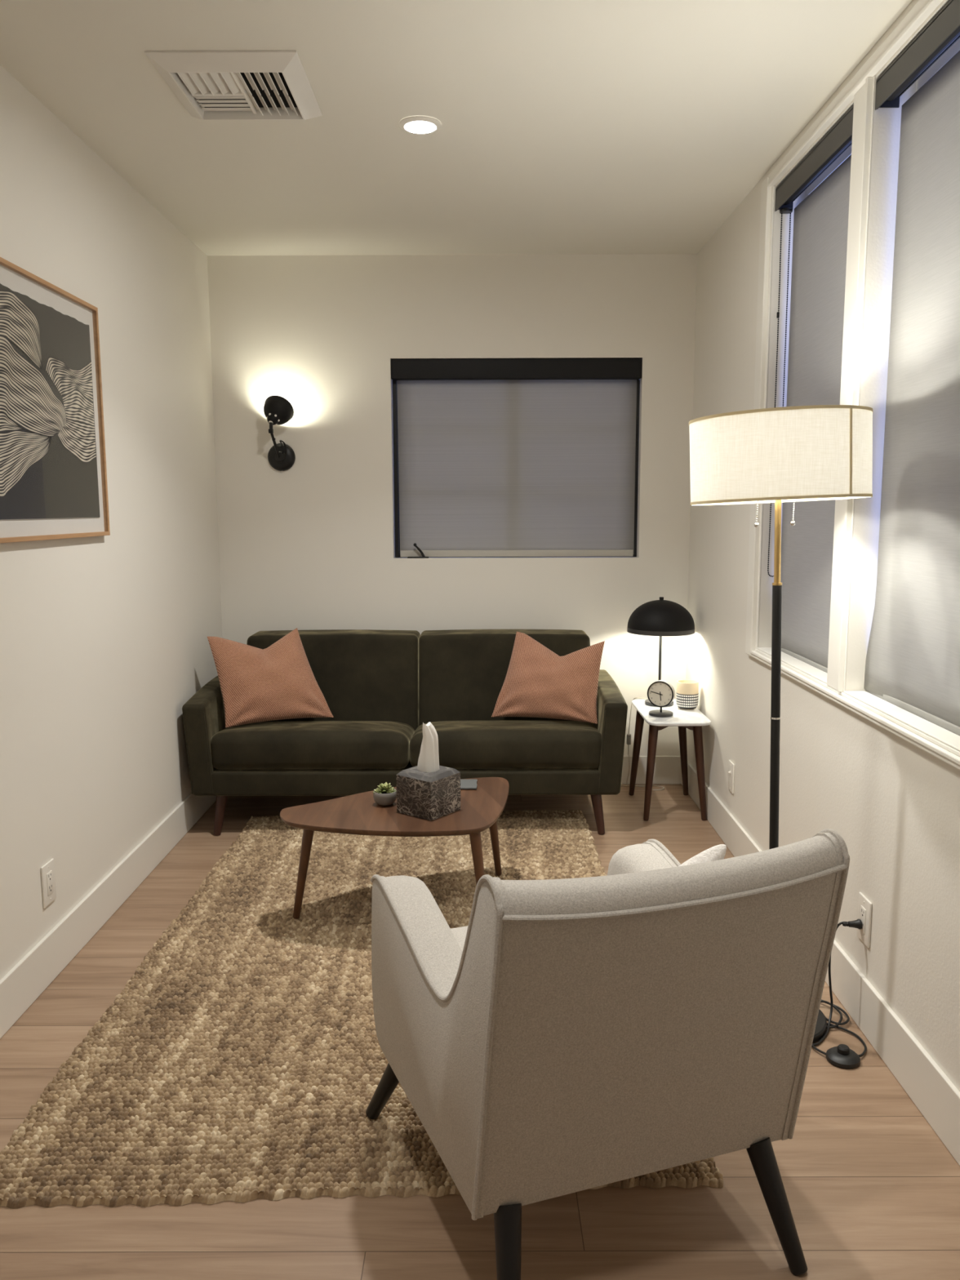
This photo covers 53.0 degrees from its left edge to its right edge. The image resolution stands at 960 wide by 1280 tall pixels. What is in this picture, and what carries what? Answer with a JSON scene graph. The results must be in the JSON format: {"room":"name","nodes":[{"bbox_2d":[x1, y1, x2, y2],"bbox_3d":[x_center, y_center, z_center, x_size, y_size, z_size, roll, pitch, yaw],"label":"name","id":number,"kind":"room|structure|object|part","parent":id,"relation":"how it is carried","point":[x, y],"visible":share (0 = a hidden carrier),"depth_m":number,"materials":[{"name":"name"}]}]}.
{"room":"therapy office","nodes":[
{"label":"therapy office","id":0,"kind":"room"},
{"bbox_2d":[0,64,222,979],"bbox_3d":[-1.358,-0.138,1.782,0.160,2.559,6.188,0,8,0],"label":"wall","id":1,"kind":"structure","parent":0,"point":[104,644],"depth_m":3.31,"materials":[{"name":"paint"}]},
{"bbox_2d":[40,858,56,908],"bbox_3d":[-1.269,0.716,2.835,0.009,0.124,0.078,0,8,0],"label":"wall outlet","id":2,"kind":"object","parent":1,"relation":"attached to","point":[47,870],"visible":1,"depth_m":2.82,"materials":[{"name":"white plastic"}]},
{"bbox_2d":[46,870,53,896],"bbox_3d":[-1.267,0.716,2.835,0.002,0.067,0.033,0,8,0],"label":"receptacle","id":3,"kind":"object","parent":2,"relation":"attached to","point":[49,873],"depth_m":2.83,"materials":[{"name":"white plastic"}]},
{"bbox_2d":[0,257,110,542],"bbox_3d":[-1.267,-0.656,2.719,0.021,0.744,1.004,0,8,0],"label":"framed print","id":4,"kind":"object","parent":1,"relation":"attached to","point":[53,471],"visible":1,"depth_m":2.83,"materials":[{"name":"black paper"}]},
{"bbox_2d":[0,792,216,1039],"bbox_3d":[-1.268,1.058,1.940,0.012,0.144,5.856,0,8,0],"label":"baseboard","id":5,"kind":"structure","parent":1,"relation":"attached to","point":[24,983],"depth_m":3.10,"materials":[{"name":"paint"}]},
{"bbox_2d":[207,253,697,755],"bbox_3d":[-0.127,-0.550,4.768,2.298,2.559,0.160,0,8,0],"label":"wall","id":6,"kind":"structure","parent":0,"point":[309,545],"depth_m":4.62,"materials":[{"name":"paint"}]},
{"bbox_2d":[263,395,295,473],"bbox_3d":[-0.949,-0.969,4.545,0.147,0.356,0.168,0,8,0],"label":"wall sconce","id":7,"kind":"object","parent":6,"relation":"attached to","point":[277,410],"visible":1,"depth_m":4.51,"materials":[{"name":"black metal"}]},
{"bbox_3d":[-0.969,-0.940,4.532,0.024,0.163,0.132,0,8,3],"label":"arm","id":8,"kind":"part","parent":7,"relation":"part of","materials":[{"name":"black metal"}]},
{"bbox_3d":[-0.949,-1.077,4.530,0.135,0.138,0.135,-5,9,-29],"label":"lamp shade","id":9,"kind":"part","parent":7,"relation":"part of","materials":[{"name":"black metal"}]},
{"bbox_3d":[-0.956,-0.879,4.626,0.132,0.132,0.030,0,8,0],"label":"wall plate","id":10,"kind":"part","parent":7,"relation":"part of","materials":[{"name":"black metal"}]},
{"bbox_3d":[-0.940,-0.898,4.578,0.035,0.102,0.056,0,8,0],"label":"cord","id":11,"kind":"part","parent":7,"relation":"part of","materials":[{"name":"black rubber"}]},
{"bbox_2d":[407,542,428,558],"bbox_3d":[-0.304,-0.440,4.731,0.105,0.074,0.027,0,8,0],"label":"window crank","id":12,"kind":"object","parent":6,"relation":"in","point":[415,544],"depth_m":4.73,"materials":[{"name":"black metal"}]},
{"bbox_3d":[-0.304,-0.407,4.738,0.105,0.006,0.022,0,8,0],"label":"plate","id":13,"kind":"part","parent":12,"relation":"part of","materials":[{"name":"black metal"}]},
{"bbox_3d":[-0.296,-0.436,4.727,0.051,0.062,0.014,-2,8,-12],"label":"crank arm","id":14,"kind":"part","parent":12,"relation":"part of","materials":[{"name":"black metal"}]},
{"bbox_2d":[392,392,449,557],"bbox_3d":[0.175,-0.887,4.756,1.198,0.948,0.042,0,8,0],"label":"window","id":15,"kind":"structure","parent":6,"relation":"in","point":[397,393],"depth_m":4.76,"materials":[{"name":"black metal"}]},
{"bbox_2d":[391,358,641,557],"bbox_3d":[0.175,-0.876,4.679,1.196,0.945,0.066,0,8,0],"label":"roller blind","id":16,"kind":"object","parent":6,"relation":"attached to","point":[497,457],"visible":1,"depth_m":4.70,"materials":[{"name":"white fabric"}]},
{"bbox_2d":[621,755,681,784],"bbox_3d":[-0.123,0.658,4.846,2.298,0.144,0.012,0,8,0],"label":"baseboard","id":17,"kind":"structure","parent":6,"relation":"attached to","point":[668,769],"depth_m":4.84,"materials":[{"name":"paint"}]},
{"bbox_2d":[0,0,912,255],"bbox_3d":[-0.133,-1.459,1.601,2.618,0.100,6.188,0,8,0],"label":"ceiling","id":18,"kind":"structure","parent":0,"point":[569,126],"depth_m":2.88,"materials":[{"name":"paint"}]},
{"bbox_2d":[144,50,322,119],"bbox_3d":[-0.673,-1.540,2.701,0.394,0.032,0.408,0,8,0],"label":"ceiling vent","id":19,"kind":"object","parent":18,"relation":"in","point":[228,85],"visible":1,"depth_m":2.65,"materials":[{"name":"white metal"}]},
{"bbox_2d":[399,115,441,134],"bbox_3d":[-0.185,-1.592,2.980,0.132,0.009,0.132,0,8,0],"label":"recessed light","id":20,"kind":"object","parent":18,"relation":"in","point":[420,125],"visible":1,"depth_m":2.97,"materials":[{"name":"white plastic"}]},
{"bbox_2d":[0,784,959,1279],"bbox_3d":[-0.124,1.176,1.961,2.618,0.100,6.188,0,8,0],"label":"floor","id":21,"kind":"structure","parent":0,"point":[872,1189],"depth_m":1.91,"materials":[{"name":"brown wood"}]},
{"bbox_2d":[0,808,723,1208],"bbox_3d":[-0.270,0.953,3.160,1.552,0.017,2.519,0,8,0],"label":"jute rug","id":22,"kind":"object","parent":21,"relation":"on","point":[242,1060],"visible":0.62,"depth_m":2.44,"materials":[{"name":"carpet"}]},
{"bbox_2d":[280,777,509,919],"bbox_3d":[-0.279,0.738,3.322,0.770,0.369,0.612,0,8,0],"label":"coffee table","id":23,"kind":"object","parent":22,"relation":"on","point":[481,808],"visible":0.87,"depth_m":3.16,"materials":[{"name":"brown wood"}]},
{"bbox_3d":[-0.587,0.764,3.203,0.091,0.350,0.036,1,8,10],"label":"leg","id":24,"kind":"part","parent":23,"relation":"part of","materials":[{"name":"brown wood"}]},
{"bbox_2d":[373,782,396,805],"bbox_3d":[-0.322,0.521,3.266,0.083,0.075,0.081,0,8,0],"label":"potted succulent","id":25,"kind":"object","parent":23,"relation":"on","point":[384,794],"visible":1,"depth_m":3.24,"materials":[{"name":"green plant"}]},
{"bbox_2d":[395,721,460,820],"bbox_3d":[-0.171,0.418,3.179,0.150,0.300,0.150,6,10,38],"label":"tissue box cover","id":26,"kind":"object","parent":23,"relation":"on","point":[428,790],"visible":1,"depth_m":3.15,"materials":[{"name":"stone"}]},
{"bbox_3d":[-0.170,0.438,3.182,0.150,0.020,0.150,6,10,38],"label":"lid","id":27,"kind":"part","parent":26,"relation":"part of","materials":[{"name":"stone"}]},
{"bbox_2d":[460,778,477,789],"bbox_3d":[-0.060,0.523,3.486,0.101,0.008,0.112,0,8,0],"label":"coaster","id":28,"kind":"object","parent":23,"relation":"on","point":[471,784],"visible":0.48,"depth_m":3.48,"materials":[{"name":"stone"}]},
{"bbox_3d":[-0.002,0.777,3.097,0.070,0.349,0.036,-5,9,-30],"label":"leg","id":29,"kind":"part","parent":23,"relation":"part of","materials":[{"name":"brown wood"}]},
{"bbox_3d":[0.052,0.714,3.558,0.037,0.351,0.097,6,10,37],"label":"leg","id":30,"kind":"part","parent":23,"relation":"part of","materials":[{"name":"brown wood"}]},
{"bbox_2d":[182,629,627,835],"bbox_3d":[-0.314,0.392,4.381,1.864,0.802,0.713,0,8,0],"label":"sofa","id":31,"kind":"object","parent":21,"relation":"on","point":[380,688],"visible":0.87,"depth_m":4.08,"materials":[{"name":"green fabric"}]},
{"bbox_3d":[-1.184,0.404,4.373,0.123,0.429,0.690,0,8,0],"label":"armrest","id":32,"kind":"part","parent":31,"relation":"part of","materials":[{"name":"green fabric"}]},
{"bbox_3d":[-1.110,0.740,4.118,0.072,0.188,0.047,-5,9,-29],"label":"leg","id":33,"kind":"part","parent":31,"relation":"part of","materials":[{"name":"brown wood"}]},
{"bbox_2d":[207,627,333,728],"bbox_3d":[-0.922,0.162,4.254,0.496,0.392,0.210,-5,9,-31],"label":"throw pillow","id":34,"kind":"object","parent":31,"relation":"on","point":[276,682],"visible":1,"depth_m":4.20,"materials":[{"name":"fabric"}]},
{"bbox_2d":[210,720,414,769],"bbox_3d":[-0.723,0.439,4.280,0.844,0.171,0.499,0,8,0],"label":"seat cushion","id":35,"kind":"object","parent":31,"relation":"on","point":[268,744],"depth_m":4.05,"materials":[{"name":"green fabric"}]},
{"bbox_3d":[-0.701,0.241,4.567,0.828,0.551,0.305,0,8,0],"label":"backrest","id":36,"kind":"part","parent":31,"relation":"part of","materials":[{"name":"green fabric"}]},
{"bbox_3d":[-0.313,0.560,4.407,1.672,0.103,0.704,0,8,0],"label":"frame","id":37,"kind":"part","parent":31,"relation":"part of","materials":[{"name":"green fabric"}]},
{"bbox_3d":[0.128,0.238,4.566,0.828,0.551,0.305,0,8,0],"label":"backrest","id":38,"kind":"part","parent":31,"relation":"part of","materials":[{"name":"green fabric"}]},
{"bbox_2d":[408,720,601,768],"bbox_3d":[0.115,0.436,4.279,0.830,0.171,0.499,0,8,0],"label":"seat cushion","id":39,"kind":"object","parent":31,"relation":"on","point":[462,744],"depth_m":4.04,"materials":[{"name":"green fabric"}]},
{"bbox_2d":[491,631,604,724],"bbox_3d":[0.302,0.167,4.277,0.491,0.375,0.169,4,9,25],"label":"throw pillow","id":40,"kind":"object","parent":31,"relation":"on","point":[539,682],"visible":1,"depth_m":4.22,"materials":[{"name":"fabric"}]},
{"bbox_3d":[0.504,0.735,4.116,0.072,0.188,0.047,4,9,29],"label":"leg","id":41,"kind":"part","parent":31,"relation":"part of","materials":[{"name":"brown wood"}]},
{"bbox_3d":[0.557,0.399,4.371,0.123,0.429,0.690,0,8,0],"label":"armrest","id":42,"kind":"part","parent":31,"relation":"part of","materials":[{"name":"green fabric"}]},
{"bbox_2d":[365,828,849,1279],"bbox_3d":[0.199,0.715,1.933,0.739,0.828,0.765,-3,8,-19],"label":"armchair","id":43,"kind":"object","parent":21,"relation":"on","point":[654,1013],"visible":1,"depth_m":1.63,"materials":[{"name":"fabric"}]},
{"bbox_3d":[-0.196,0.983,2.152,0.133,0.210,0.047,5,9,31],"label":"leg","id":44,"kind":"part","parent":43,"relation":"part of","materials":[{"name":"black paint"}]},
{"bbox_3d":[-0.060,0.635,1.841,0.117,0.632,0.751,-3,8,-21],"label":"armrest","id":45,"kind":"part","parent":43,"relation":"part of","materials":[{"name":"fabric"}]},
{"bbox_2d":[450,925,467,951],"bbox_3d":[0.177,0.740,2.012,0.451,0.145,0.565,-3,8,-19],"label":"seat cushion","id":46,"kind":"object","parent":43,"relation":"on","point":[460,933],"depth_m":2.16,"materials":[{"name":"fabric"}]},
{"bbox_3d":[0.044,1.066,1.611,0.049,0.221,0.137,0,8,4],"label":"leg","id":47,"kind":"part","parent":43,"relation":"part of","materials":[{"name":"black paint"}]},
{"bbox_3d":[0.299,0.653,1.653,0.640,0.615,0.174,-3,8,-19],"label":"backrest","id":48,"kind":"part","parent":43,"relation":"part of","materials":[{"name":"fabric"}]},
{"bbox_2d":[679,844,726,866],"bbox_3d":[0.307,0.547,1.896,0.370,0.266,0.124,-4,9,-27],"label":"throw pillow","id":49,"kind":"object","parent":43,"relation":"on","point":[717,852],"visible":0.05,"depth_m":1.91,"materials":[{"name":"white fabric"}]},
{"bbox_3d":[0.459,0.609,2.019,0.124,0.632,0.751,-3,8,-17],"label":"armrest","id":50,"kind":"part","parent":43,"relation":"part of","materials":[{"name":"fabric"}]},
{"bbox_3d":[0.551,1.040,1.785,0.049,0.221,0.137,-7,10,-42],"label":"leg","id":51,"kind":"part","parent":43,"relation":"part of","materials":[{"name":"black paint"}]},
{"bbox_2d":[628,698,711,820],"bbox_3d":[0.866,0.550,4.450,0.290,0.460,0.536,0,8,0],"label":"side table","id":52,"kind":"object","parent":21,"relation":"on","point":[694,719],"visible":0.88,"depth_m":4.27,"materials":[{"name":"white stone"}]},
{"bbox_3d":[0.755,0.534,4.624,0.077,0.446,0.042,5,9,33],"label":"leg","id":53,"kind":"part","parent":52,"relation":"part of","materials":[{"name":"brown wood"}]},
{"bbox_3d":[0.758,0.581,4.279,0.075,0.446,0.042,-5,9,-33],"label":"leg","id":54,"kind":"part","parent":52,"relation":"part of","materials":[{"name":"brown wood"}]},
{"bbox_2d":[621,596,694,790],"bbox_3d":[0.826,0.272,4.605,0.311,0.968,0.431,-3,8,-21],"label":"table lamp","id":55,"kind":"object","parent":52,"relation":"on","point":[661,617],"visible":0.92,"depth_m":4.40,"materials":[{"name":"black metal"}]},
{"bbox_2d":[626,733,631,744],"bbox_3d":[0.734,0.490,4.746,0.020,0.052,0.018,0,8,0],"label":"switch","id":56,"kind":"object","parent":55,"relation":"attached to","point":[628,735],"depth_m":4.74,"materials":[{"name":"grey plastic"}]},
{"bbox_3d":[0.847,0.047,4.518,0.012,0.483,0.012,0,8,0],"label":"stem","id":57,"kind":"part","parent":55,"relation":"part of","materials":[{"name":"black metal"}]},
{"bbox_3d":[0.846,-0.112,4.496,0.310,0.150,0.310,0,8,0],"label":"lamp shade","id":58,"kind":"part","parent":55,"relation":"part of","materials":[{"name":"black metal"}]},
{"bbox_2d":[647,680,675,717],"bbox_3d":[0.811,0.258,4.306,0.118,0.157,0.107,3,9,25],"label":"desk clock","id":59,"kind":"object","parent":52,"relation":"on","point":[660,693],"visible":1,"depth_m":4.29,"materials":[{"name":"grey metal"}]},
{"bbox_3d":[0.974,0.533,4.625,0.080,0.446,0.042,-5,9,-33],"label":"leg","id":60,"kind":"part","parent":52,"relation":"part of","materials":[{"name":"brown wood"}]},
{"bbox_2d":[675,680,698,709],"bbox_3d":[0.958,0.254,4.447,0.102,0.126,0.102,0,8,0],"label":"candle","id":61,"kind":"object","parent":52,"relation":"on","point":[687,691],"visible":1,"depth_m":4.41,"materials":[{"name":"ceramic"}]},
{"bbox_3d":[0.976,0.580,4.277,0.080,0.446,0.042,5,9,33],"label":"leg","id":62,"kind":"part","parent":52,"relation":"part of","materials":[{"name":"brown wood"}]},
{"bbox_2d":[688,404,872,1068],"bbox_3d":[0.770,0.234,2.499,0.483,1.613,0.456,0,8,0],"label":"floor lamp","id":63,"kind":"object","parent":21,"relation":"on","point":[776,455],"visible":0.87,"depth_m":2.25,"materials":[{"name":"white fabric"}]},
{"bbox_3d":[0.694,-0.359,2.405,0.012,0.155,0.012,0,8,0],"label":"pull chain","id":64,"kind":"part","parent":63,"relation":"part of","materials":[{"name":"silver metal"}]},
{"bbox_3d":[0.749,-0.453,2.412,0.443,0.227,0.439,0,8,0],"label":"lamp shade","id":65,"kind":"part","parent":63,"relation":"part of","materials":[{"name":"white fabric"}]},
{"bbox_3d":[0.783,-0.361,2.400,0.012,0.151,0.012,0,8,0],"label":"pull chain","id":66,"kind":"part","parent":63,"relation":"part of","materials":[{"name":"silver metal"}]},
{"bbox_2d":[825,1046,860,1068],"bbox_3d":[0.914,1.047,2.421,0.082,0.023,0.082,0,8,0],"label":"switch","id":67,"kind":"object","parent":63,"relation":"attached to","point":[844,1057],"depth_m":2.40,"materials":[{"name":"black plastic"}]},
{"bbox_2d":[685,0,959,1091],"bbox_3d":[1.100,-0.145,1.780,0.160,2.559,6.188,0,8,0],"label":"wall","id":68,"kind":"structure","parent":0,"point":[895,805],"depth_m":2.75,"materials":[{"name":"paint"}]},
{"bbox_2d":[727,760,734,793],"bbox_3d":[1.017,0.556,3.914,0.015,0.122,0.078,0,8,0],"label":"wall plate","id":69,"kind":"object","parent":68,"relation":"attached to","point":[731,765],"visible":1,"depth_m":3.90,"materials":[{"name":"white plastic"}]},
{"bbox_2d":[681,760,959,1165],"bbox_3d":[1.018,1.051,1.938,0.012,0.144,5.856,0,8,0],"label":"baseboard","id":70,"kind":"structure","parent":68,"relation":"attached to","point":[935,1096],"depth_m":2.41,"materials":[{"name":"paint"}]},
{"bbox_2d":[804,145,851,198],"bbox_3d":[1.145,-0.715,3.065,0.040,1.606,0.730,0,8,0],"label":"window","id":71,"kind":"structure","parent":68,"relation":"in","point":[847,153],"depth_m":3.10,"materials":[{"name":"glass"}]},
{"bbox_2d":[745,0,959,769],"bbox_3d":[1.036,-0.646,2.493,0.077,1.694,2.116,0,8,0],"label":"window","id":72,"kind":"structure","parent":68,"relation":"in","point":[864,99],"depth_m":2.65,"materials":[{"name":"paint"}]},
{"bbox_2d":[767,104,853,673],"bbox_3d":[1.054,-0.711,3.071,0.067,1.606,0.731,0,8,0],"label":"roller blind","id":73,"kind":"object","parent":72,"relation":"attached to","point":[820,221],"visible":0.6,"depth_m":3.11,"materials":[{"name":"grey fabric"}]},
{"bbox_3d":[1.056,-0.853,3.400,0.037,1.262,0.008,0,8,0],"label":"bead chain","id":74,"kind":"part","parent":73,"relation":"part of","materials":[{"name":"black metal"}]},
{"bbox_3d":[1.051,-1.519,3.319,0.058,0.066,0.004,0,8,0],"label":"plate","id":75,"kind":"part","parent":73,"relation":"part of","materials":[{"name":"black plastic"}]},
{"bbox_2d":[863,0,959,735],"bbox_3d":[1.054,-0.577,2.079,0.067,1.602,1.029,0,8,0],"label":"roller blind","id":76,"kind":"object","parent":72,"relation":"attached to","point":[913,661],"visible":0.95,"depth_m":2.34,"materials":[{"name":"grey fabric"}]},
{"bbox_3d":[1.050,-1.404,2.475,0.058,0.065,0.004,0,8,0],"label":"plate","id":77,"kind":"part","parent":76,"relation":"part of","materials":[{"name":"black plastic"}]},
{"bbox_2d":[856,892,871,947],"bbox_3d":[1.019,0.743,2.555,0.009,0.124,0.078,0,8,0],"label":"wall outlet","id":78,"kind":"object","parent":68,"relation":"attached to","point":[864,905],"visible":1,"depth_m":2.54,"materials":[{"name":"white plastic"}]},
{"bbox_2d":[859,905,866,933],"bbox_3d":[1.017,0.743,2.555,0.002,0.067,0.033,0,8,0],"label":"receptacle","id":79,"kind":"object","parent":78,"relation":"attached to","point":[862,908],"depth_m":2.55,"materials":[{"name":"white plastic"}]},
{"bbox_2d":[915,38,959,91],"bbox_3d":[1.143,-0.580,2.074,0.042,1.606,1.026,0,8,0],"label":"window","id":80,"kind":"structure","parent":68,"relation":"in","point":[949,53],"depth_m":2.36,"materials":[{"name":"glass"}]}
]}

